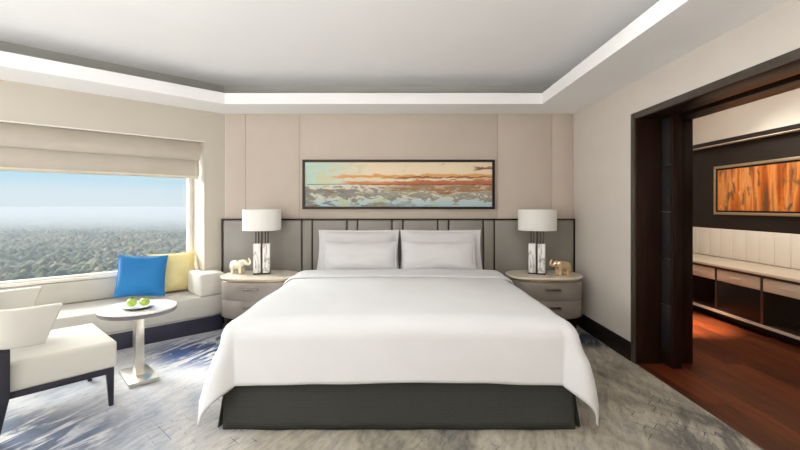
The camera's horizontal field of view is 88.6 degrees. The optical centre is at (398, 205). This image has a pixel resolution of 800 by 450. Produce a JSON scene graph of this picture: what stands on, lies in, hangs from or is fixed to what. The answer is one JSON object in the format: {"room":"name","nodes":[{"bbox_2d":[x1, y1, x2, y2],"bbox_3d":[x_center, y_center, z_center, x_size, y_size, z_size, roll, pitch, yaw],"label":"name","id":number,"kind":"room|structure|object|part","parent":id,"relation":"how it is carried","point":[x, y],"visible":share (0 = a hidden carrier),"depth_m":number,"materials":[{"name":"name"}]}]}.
{"room":"hotel room","nodes":[
{"label":"hotel room","id":0,"kind":"room"},
{"bbox_2d":[0,80,224,321],"bbox_3d":[-4.211,-0.022,3.091,5.720,2.745,0.625,0,0,-44],"label":"wall","id":1,"kind":"structure","parent":0,"point":[20,103],"depth_m":4.28,"materials":[{"name":"paint"}]},
{"bbox_2d":[0,179,192,287],"bbox_3d":[-4.263,0.009,3.180,4.968,1.469,0.155,0,0,-44],"label":"window","id":2,"kind":"structure","parent":1,"relation":"in","point":[14,283],"depth_m":4.16,"materials":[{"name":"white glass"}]},
{"bbox_3d":[-4.263,0.729,3.180,4.968,0.030,0.155,0,0,-44],"label":"sill","id":3,"kind":"part","parent":2,"relation":"part of","materials":[{"name":"white stone"}]},
{"bbox_2d":[0,123,199,178],"bbox_3d":[-4.067,-0.515,3.001,4.901,0.414,0.146,0,0,-44],"label":"blind","id":4,"kind":"object","parent":1,"relation":"attached to","point":[23,148],"visible":1,"depth_m":3.99,"materials":[{"name":"fabric"}]},
{"bbox_3d":[-3.977,-0.722,2.887,4.973,0.012,0.005,0,0,-44],"label":"opening trim","id":5,"kind":"part","parent":1,"relation":"part of","materials":[{"name":"beige paint"}]},
{"bbox_2d":[0,0,659,85],"bbox_3d":[-1.971,-1.435,1.137,8.193,0.080,7.473,0,0,0],"label":"ceiling","id":6,"kind":"structure","parent":0,"point":[220,42],"depth_m":3.38,"materials":[{"name":"paint"}]},
{"bbox_2d":[0,41,550,92],"bbox_3d":[-1.871,-1.290,1.086,7.793,0.208,7.372,0,0,0],"label":"cove","id":7,"kind":"object","parent":6,"relation":"attached to","point":[4,46],"visible":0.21,"depth_m":4.75,"materials":[{"name":"white paint"}]},
{"bbox_2d":[0,0,787,113],"bbox_3d":[-1.871,-1.127,1.087,7.793,0.115,7.373,0,0,0],"label":"ceiling","id":8,"kind":"structure","parent":0,"point":[669,30],"depth_m":3.61,"materials":[{"name":"paint"}]},
{"bbox_2d":[225,114,572,321],"bbox_3d":[-0.090,-0.022,4.827,4.272,2.745,0.132,0,0,0],"label":"wall","id":9,"kind":"structure","parent":0,"point":[532,154],"depth_m":4.76,"materials":[{"name":"paint"}]},
{"bbox_3d":[-1.898,0.131,4.767,0.230,2.399,0.012,0,0,0],"label":"panel","id":10,"kind":"part","parent":9,"relation":"part of","materials":[{"name":"paint"}]},
{"bbox_3d":[-1.467,0.131,4.767,0.626,2.399,0.012,0,0,0],"label":"panel","id":11,"kind":"part","parent":9,"relation":"part of","materials":[{"name":"paint"}]},
{"bbox_2d":[221,219,574,323],"bbox_3d":[-0.009,0.748,4.728,4.063,1.204,0.044,0,0,0],"label":"headboard","id":12,"kind":"object","parent":9,"relation":"attached to","point":[294,247],"visible":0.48,"depth_m":4.71,"materials":[{"name":"grey fabric"}]},
{"bbox_3d":[-1.573,0.672,4.727,0.897,1.016,0.030,0,0,0],"label":"panel","id":13,"kind":"part","parent":12,"relation":"part of","materials":[{"name":"grey fabric"}]},
{"bbox_3d":[-1.057,0.672,4.727,0.107,1.016,0.030,0,0,0],"label":"panel","id":14,"kind":"part","parent":12,"relation":"part of","materials":[{"name":"grey fabric"}]},
{"bbox_3d":[-0.798,0.672,4.727,0.384,1.016,0.030,0,0,0],"label":"panel","id":15,"kind":"part","parent":12,"relation":"part of","materials":[{"name":"grey fabric"}]},
{"bbox_3d":[-0.537,0.672,4.727,0.109,1.016,0.030,0,0,0],"label":"panel","id":16,"kind":"part","parent":12,"relation":"part of","materials":[{"name":"grey fabric"}]},
{"bbox_3d":[-0.278,0.672,4.727,0.381,1.016,0.030,0,0,0],"label":"panel","id":17,"kind":"part","parent":12,"relation":"part of","materials":[{"name":"grey fabric"}]},
{"bbox_3d":[-0.017,0.672,4.727,0.112,1.016,0.030,0,0,0],"label":"panel","id":18,"kind":"part","parent":12,"relation":"part of","materials":[{"name":"grey fabric"}]},
{"bbox_3d":[0.246,0.672,4.727,0.386,1.016,0.030,0,0,0],"label":"panel","id":19,"kind":"part","parent":12,"relation":"part of","materials":[{"name":"grey fabric"}]},
{"bbox_3d":[0.509,0.672,4.727,0.112,1.016,0.030,0,0,0],"label":"panel","id":20,"kind":"part","parent":12,"relation":"part of","materials":[{"name":"grey fabric"}]},
{"bbox_3d":[0.771,0.672,4.727,0.382,1.016,0.030,0,0,0],"label":"panel","id":21,"kind":"part","parent":12,"relation":"part of","materials":[{"name":"grey fabric"}]},
{"bbox_3d":[1.033,0.672,4.727,0.114,1.016,0.030,0,0,0],"label":"panel","id":22,"kind":"part","parent":12,"relation":"part of","materials":[{"name":"grey fabric"}]},
{"bbox_3d":[1.556,0.672,4.727,0.904,1.016,0.030,0,0,0],"label":"panel","id":23,"kind":"part","parent":12,"relation":"part of","materials":[{"name":"grey fabric"}]},
{"bbox_2d":[302,160,494,208],"bbox_3d":[-0.005,-0.249,4.739,2.217,0.570,0.041,0,0,0],"label":"painting","id":24,"kind":"object","parent":9,"relation":"attached to","point":[326,184],"visible":1,"depth_m":4.73,"materials":[{"name":"multicoloured paper"}]},
{"bbox_3d":[-0.003,0.131,4.767,2.296,2.399,0.012,0,0,0],"label":"panel","id":25,"kind":"part","parent":9,"relation":"part of","materials":[{"name":"paint"}]},
{"bbox_3d":[1.461,0.131,4.767,0.626,2.399,0.012,0,0,0],"label":"panel","id":26,"kind":"part","parent":9,"relation":"part of","materials":[{"name":"paint"}]},
{"bbox_3d":[1.898,0.131,4.767,0.243,2.399,0.012,0,0,0],"label":"panel","id":27,"kind":"part","parent":9,"relation":"part of","materials":[{"name":"paint"}]},
{"bbox_2d":[0,309,799,449],"bbox_3d":[-0.809,1.375,2.050,10.517,0.050,9.300,0,0,0],"label":"floor","id":28,"kind":"structure","parent":0,"point":[638,410],"depth_m":2.68,"materials":[{"name":"carpet"}]},
{"bbox_2d":[0,286,116,434],"bbox_3d":[-2.381,0.971,2.730,0.823,0.756,0.699,0,0,42],"label":"armchair","id":29,"kind":"object","parent":28,"relation":"on","point":[34,357],"visible":1,"depth_m":2.53,"materials":[{"name":"white fabric"}]},
{"bbox_3d":[-2.272,1.087,2.329,0.040,0.525,0.090,0,0,42],"label":"leg","id":30,"kind":"part","parent":29,"relation":"part of","materials":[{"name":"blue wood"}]},
{"bbox_3d":[-2.480,0.708,2.618,0.823,0.229,0.398,0,0,42],"label":"backrest","id":31,"kind":"part","parent":29,"relation":"part of","materials":[{"name":"white fabric"}]},
{"bbox_3d":[-2.342,0.999,2.773,0.650,0.178,0.582,0,0,42],"label":"seat","id":32,"kind":"part","parent":29,"relation":"part of","materials":[{"name":"white fabric"}]},
{"bbox_3d":[-1.956,1.219,2.771,0.040,0.260,0.046,0,0,42],"label":"leg","id":33,"kind":"part","parent":29,"relation":"part of","materials":[{"name":"black wood"}]},
{"bbox_2d":[0,277,221,349],"bbox_3d":[-3.926,1.050,2.994,4.995,0.599,0.650,0,0,-44],"label":"window bench","id":34,"kind":"object","parent":28,"relation":"on","point":[194,314],"visible":0.49,"depth_m":4.10,"materials":[{"name":"white fabric"}]},
{"bbox_3d":[-4.188,0.854,3.170,4.863,0.208,0.034,0,0,-44],"label":"panel","id":35,"kind":"part","parent":34,"relation":"part of","materials":[{"name":"white fabric"}]},
{"bbox_3d":[-3.912,1.069,2.980,4.995,0.207,0.610,0,0,-44],"label":"seat","id":36,"kind":"part","parent":34,"relation":"part of","materials":[{"name":"white fabric"}]},
{"bbox_2d":[113,255,167,297],"bbox_3d":[-2.702,0.734,4.306,0.477,0.447,0.180,0,0,-22],"label":"cushion","id":37,"kind":"object","parent":34,"relation":"on","point":[137,275],"visible":0.98,"depth_m":4.26,"materials":[{"name":"fabric"}]},
{"bbox_2d":[148,251,194,291],"bbox_3d":[-2.541,0.743,4.618,0.480,0.430,0.194,0,0,-42],"label":"cushion","id":38,"kind":"object","parent":34,"relation":"on","point":[178,266],"visible":0.45,"depth_m":4.60,"materials":[{"name":"fabric"}]},
{"bbox_2d":[188,270,223,296],"bbox_3d":[-2.142,0.843,4.550,0.263,0.242,0.400,0,0,-44],"label":"bolster","id":39,"kind":"object","parent":34,"relation":"on","point":[208,282],"visible":0.9,"depth_m":4.41,"materials":[{"name":"beige fabric"}]},
{"bbox_2d":[96,299,176,387],"bbox_3d":[-2.055,1.072,3.235,0.538,0.552,0.538,0,0,-44],"label":"side table","id":40,"kind":"object","parent":28,"relation":"on","point":[141,373],"visible":0.91,"depth_m":3.18,"materials":[{"name":"stone"}]},
{"bbox_2d":[122,303,152,309],"bbox_3d":[-2.035,0.786,3.195,0.207,0.020,0.207,0,0,0],"label":"fruit plate","id":41,"kind":"object","parent":40,"relation":"on","point":[137,306],"visible":0.82,"depth_m":3.18,"materials":[{"name":"white ceramic"}]},
{"bbox_2d":[126,296,136,306],"bbox_3d":[-2.076,0.740,3.184,0.072,0.078,0.072,0,0,30],"label":"apple","id":42,"kind":"object","parent":41,"relation":"on","point":[131,302],"visible":1,"depth_m":3.16,"materials":[{"name":"green plant"}]},
{"bbox_2d":[139,296,150,305],"bbox_3d":[-1.989,0.743,3.205,0.072,0.072,0.072,0,0,21],"label":"apple","id":43,"kind":"object","parent":41,"relation":"on","point":[145,301],"visible":1,"depth_m":3.18,"materials":[{"name":"green plant"}]},
{"bbox_3d":[-2.055,1.334,3.235,0.200,0.028,0.380,0,0,-44],"label":"plate","id":44,"kind":"part","parent":40,"relation":"part of","materials":[{"name":"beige metal"}]},
{"bbox_2d":[221,270,297,329],"bbox_3d":[-1.492,1.038,4.402,0.784,0.617,0.580,0,0,0],"label":"nightstand","id":45,"kind":"object","parent":28,"relation":"on","point":[239,292],"visible":0.51,"depth_m":4.16,"materials":[{"name":"beige wood"}]},
{"bbox_2d":[229,258,250,273],"bbox_3d":[-1.712,0.642,4.418,0.256,0.171,0.112,0,0,17],"label":"elephant figurine","id":46,"kind":"object","parent":45,"relation":"on","point":[240,265],"visible":1,"depth_m":4.38,"materials":[{"name":"white ceramic"}]},
{"bbox_3d":[-1.492,1.053,4.251,0.765,0.178,0.230,0,0,0],"label":"drawer","id":47,"kind":"part","parent":45,"relation":"part of","materials":[{"name":"beige paint"}]},
{"bbox_3d":[-1.492,0.844,4.127,0.156,0.018,0.030,0,0,0],"label":"handle","id":48,"kind":"part","parent":45,"relation":"part of","materials":[{"name":"silver metal"}]},
{"bbox_3d":[-1.492,0.869,4.251,0.765,0.177,0.230,0,0,0],"label":"drawer","id":49,"kind":"part","parent":45,"relation":"part of","materials":[{"name":"beige paint"}]},
{"bbox_2d":[242,209,280,274],"bbox_3d":[-1.480,0.384,4.430,0.400,0.690,0.400,0,0,-14],"label":"table lamp","id":50,"kind":"object","parent":45,"relation":"on","point":[255,220],"visible":1,"depth_m":4.35,"materials":[{"name":"white fabric"}]},
{"bbox_3d":[-1.472,0.472,4.396,0.012,0.488,0.012,0,0,-14],"label":"rod","id":51,"kind":"part","parent":50,"relation":"part of","materials":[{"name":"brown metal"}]},
{"bbox_3d":[-1.480,0.149,4.430,0.400,0.222,0.400,0,0,-14],"label":"lamp shade","id":52,"kind":"part","parent":50,"relation":"part of","materials":[{"name":"fabric"}]},
{"bbox_3d":[-1.488,0.472,4.464,0.012,0.488,0.012,0,0,-14],"label":"rod","id":53,"kind":"part","parent":50,"relation":"part of","materials":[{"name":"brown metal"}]},
{"bbox_2d":[218,383,579,429],"bbox_3d":[0.000,1.040,3.546,2.208,0.610,2.173,0,0,0],"label":"bed","id":54,"kind":"object","parent":28,"relation":"on","point":[382,406],"visible":0.33,"depth_m":2.47,"materials":[{"name":"grey fabric"}]},
{"bbox_2d":[317,230,398,269],"bbox_3d":[-0.455,0.489,4.605,0.919,0.438,0.195,0,0,-1],"label":"pillow","id":55,"kind":"object","parent":54,"relation":"on","point":[324,235],"visible":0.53,"depth_m":4.59,"materials":[{"name":"white fabric"}]},
{"bbox_2d":[323,241,397,269],"bbox_3d":[-0.415,0.546,4.402,0.800,0.324,0.181,0,0,0],"label":"pillow","id":56,"kind":"object","parent":54,"relation":"on","point":[338,255],"visible":0.77,"depth_m":4.35,"materials":[{"name":"white fabric"}]},
{"bbox_2d":[197,268,598,426],"bbox_3d":[0.000,0.963,3.309,2.396,0.632,1.941,0,0,0],"label":"duvet","id":57,"kind":"object","parent":54,"relation":"on","point":[421,325],"visible":1,"depth_m":2.42,"materials":[{"name":"white fabric"}]},
{"bbox_2d":[401,241,475,268],"bbox_3d":[0.425,0.546,4.403,0.801,0.324,0.185,0,0,-1],"label":"pillow","id":58,"kind":"object","parent":54,"relation":"on","point":[416,255],"visible":0.77,"depth_m":4.35,"materials":[{"name":"white fabric"}]},
{"bbox_2d":[400,230,482,269],"bbox_3d":[0.470,0.489,4.602,0.921,0.438,0.203,0,0,2],"label":"pillow","id":59,"kind":"object","parent":54,"relation":"on","point":[406,235],"visible":0.51,"depth_m":4.59,"materials":[{"name":"white fabric"}]},
{"bbox_2d":[505,270,582,335],"bbox_3d":[1.550,1.038,4.402,0.784,0.617,0.580,0,0,0],"label":"nightstand","id":60,"kind":"object","parent":28,"relation":"on","point":[562,295],"visible":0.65,"depth_m":4.16,"materials":[{"name":"beige paint"}]},
{"bbox_2d":[518,209,556,274],"bbox_3d":[1.493,0.384,4.430,0.400,0.690,0.400,0,0,24],"label":"table lamp","id":61,"kind":"object","parent":60,"relation":"on","point":[537,220],"visible":1,"depth_m":4.35,"materials":[{"name":"fabric"}]},
{"bbox_3d":[1.479,0.472,4.398,0.012,0.488,0.012,0,0,24],"label":"rod","id":62,"kind":"part","parent":61,"relation":"part of","materials":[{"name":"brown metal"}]},
{"bbox_3d":[1.507,0.472,4.462,0.012,0.488,0.012,0,0,24],"label":"rod","id":63,"kind":"part","parent":61,"relation":"part of","materials":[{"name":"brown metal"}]},
{"bbox_3d":[1.493,0.149,4.430,0.400,0.222,0.400,0,0,24],"label":"lamp shade","id":64,"kind":"part","parent":61,"relation":"part of","materials":[{"name":"fabric"}]},
{"bbox_3d":[1.550,0.869,4.251,0.765,0.177,0.230,0,0,0],"label":"drawer","id":65,"kind":"part","parent":60,"relation":"part of","materials":[{"name":"beige paint"}]},
{"bbox_3d":[1.550,0.844,4.127,0.156,0.018,0.030,0,0,0],"label":"handle","id":66,"kind":"part","parent":60,"relation":"part of","materials":[{"name":"brown metal"}]},
{"bbox_2d":[549,259,570,275],"bbox_3d":[1.699,0.642,4.313,0.256,0.171,0.112,0,0,-17],"label":"elephant figurine","id":67,"kind":"object","parent":60,"relation":"on","point":[560,266],"visible":1,"depth_m":4.28,"materials":[{"name":"gold ceramic"}]},
{"bbox_3d":[1.550,1.053,4.251,0.765,0.178,0.230,0,0,0],"label":"drawer","id":68,"kind":"part","parent":60,"relation":"part of","materials":[{"name":"beige paint"}]},
{"bbox_2d":[693,253,799,345],"bbox_3d":[4.027,1.019,3.950,0.579,0.658,4.700,0,0,0],"label":"cabinet","id":69,"kind":"object","parent":28,"relation":"on","point":[762,298],"visible":0.7,"depth_m":4.45,"materials":[{"name":"beige wood"}]},
{"bbox_3d":[3.968,0.814,5.181,0.404,0.132,0.572,0,0,0],"label":"drawer","id":70,"kind":"part","parent":69,"relation":"part of","materials":[{"name":"brown wood"}]},
{"bbox_3d":[3.968,0.814,4.569,0.404,0.132,0.576,0,0,0],"label":"drawer","id":71,"kind":"part","parent":69,"relation":"part of","materials":[{"name":"brown wood"}]},
{"bbox_3d":[3.781,1.057,4.569,0.018,0.342,0.578,0,0,0],"label":"cabinet door","id":72,"kind":"part","parent":69,"relation":"part of","materials":[{"name":"black paint"}]},
{"bbox_3d":[4.035,0.732,3.950,0.529,0.025,4.700,0,0,0],"label":"rail","id":73,"kind":"part","parent":69,"relation":"part of","materials":[{"name":"brown wood"}]},
{"bbox_2d":[693,253,799,282],"bbox_3d":[4.031,0.704,3.950,0.572,0.028,4.700,0,0,0],"label":"countertop","id":74,"kind":"structure","parent":69,"relation":"on","point":[788,274],"depth_m":4.60,"materials":[{"name":"beige stone"}]},
{"bbox_2d":[693,298,799,336],"bbox_3d":[4.035,1.248,3.950,0.529,0.029,4.700,0,0,0],"label":"shelf","id":75,"kind":"object","parent":69,"relation":"attached to","point":[790,329],"depth_m":4.31,"materials":[{"name":"brown wood"}]},
{"bbox_3d":[3.968,0.814,3.957,0.404,0.132,0.572,0,0,0],"label":"drawer","id":76,"kind":"part","parent":69,"relation":"part of","materials":[{"name":"brown wood"}]},
{"bbox_2d":[573,0,799,341],"bbox_3d":[2.266,-0.022,1.137,0.480,2.745,7.473,0,0,0],"label":"wall","id":77,"kind":"structure","parent":0,"point":[602,129],"depth_m":3.73,"materials":[{"name":"beige paint"}]},
{"bbox_2d":[577,314,630,360],"bbox_3d":[2.017,1.268,4.162,0.018,0.162,1.192,0,0,0],"label":"baseboard","id":78,"kind":"structure","parent":77,"relation":"attached to","point":[619,344],"depth_m":3.97,"materials":[{"name":"brown wood"}]},
{"bbox_2d":[631,48,799,368],"bbox_3d":[2.265,0.277,3.150,0.502,2.147,2.600,0,0,0],"label":"door frame","id":79,"kind":"structure","parent":77,"relation":"in","point":[661,133],"depth_m":3.51,"materials":[{"name":"brown wood"}]},
{"bbox_3d":[2.301,0.289,3.918,0.078,2.109,1.063,0,0,0],"label":"sliding panel","id":80,"kind":"part","parent":79,"relation":"part of","materials":[{"name":"brown wood"}]},
{"bbox_2d":[693,88,799,269],"bbox_3d":[4.346,-0.125,3.500,0.208,2.950,6.400,0,0,0],"label":"wall","id":81,"kind":"structure","parent":0,"point":[768,128],"depth_m":5.12,"materials":[{"name":"black paint"}]},
{"bbox_3d":[4.335,0.497,6.021,0.030,0.381,0.198,0,0,0],"label":"padded panel","id":82,"kind":"part","parent":81,"relation":"part of","materials":[{"name":"beige fabric"}]},
{"bbox_3d":[4.335,0.497,5.821,0.030,0.381,0.198,0,0,0],"label":"padded panel","id":83,"kind":"part","parent":81,"relation":"part of","materials":[{"name":"beige fabric"}]},
{"bbox_3d":[4.335,0.497,5.621,0.030,0.381,0.198,0,0,0],"label":"padded panel","id":84,"kind":"part","parent":81,"relation":"part of","materials":[{"name":"beige fabric"}]},
{"bbox_3d":[4.335,0.497,5.421,0.030,0.381,0.198,0,0,0],"label":"padded panel","id":85,"kind":"part","parent":81,"relation":"part of","materials":[{"name":"beige fabric"}]},
{"bbox_3d":[4.335,0.497,5.221,0.030,0.381,0.198,0,0,0],"label":"padded panel","id":86,"kind":"part","parent":81,"relation":"part of","materials":[{"name":"beige fabric"}]},
{"bbox_3d":[4.300,-0.854,3.475,0.100,0.063,6.150,0,0,0],"label":"cornice","id":87,"kind":"part","parent":81,"relation":"part of","materials":[{"name":"beige paint"}]},
{"bbox_3d":[4.335,0.497,5.021,0.030,0.381,0.198,0,0,0],"label":"padded panel","id":88,"kind":"part","parent":81,"relation":"part of","materials":[{"name":"beige fabric"}]},
{"bbox_2d":[714,156,799,216],"bbox_3d":[4.312,-0.210,4.575,0.033,0.649,2.050,0,0,0],"label":"picture","id":89,"kind":"object","parent":81,"relation":"attached to","point":[767,189],"visible":1,"depth_m":4.92,"materials":[{"name":"orange wood"}]},
{"bbox_3d":[4.335,0.497,4.821,0.030,0.381,0.198,0,0,0],"label":"padded panel","id":90,"kind":"part","parent":81,"relation":"part of","materials":[{"name":"beige fabric"}]},
{"bbox_3d":[4.335,0.497,4.621,0.030,0.381,0.198,0,0,0],"label":"padded panel","id":91,"kind":"part","parent":81,"relation":"part of","materials":[{"name":"beige fabric"}]},
{"bbox_3d":[4.335,0.497,4.421,0.030,0.381,0.198,0,0,0],"label":"padded panel","id":92,"kind":"part","parent":81,"relation":"part of","materials":[{"name":"beige fabric"}]},
{"label":"outside","id":93,"kind":"structure","parent":0,"visible":0},
{"bbox_2d":[0,208,185,214],"bbox_3d":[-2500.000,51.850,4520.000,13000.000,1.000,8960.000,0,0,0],"label":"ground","id":94,"kind":"structure","parent":93,"point":[79,211],"depth_m":3828.41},
{"bbox_2d":[0,213,185,281],"bbox_3d":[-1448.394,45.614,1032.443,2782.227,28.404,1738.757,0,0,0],"label":"woodland","id":95,"kind":"object","parent":94,"relation":"on","point":[32,246],"visible":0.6,"depth_m":520.65,"materials":[{"name":"green plant"}]}
]}

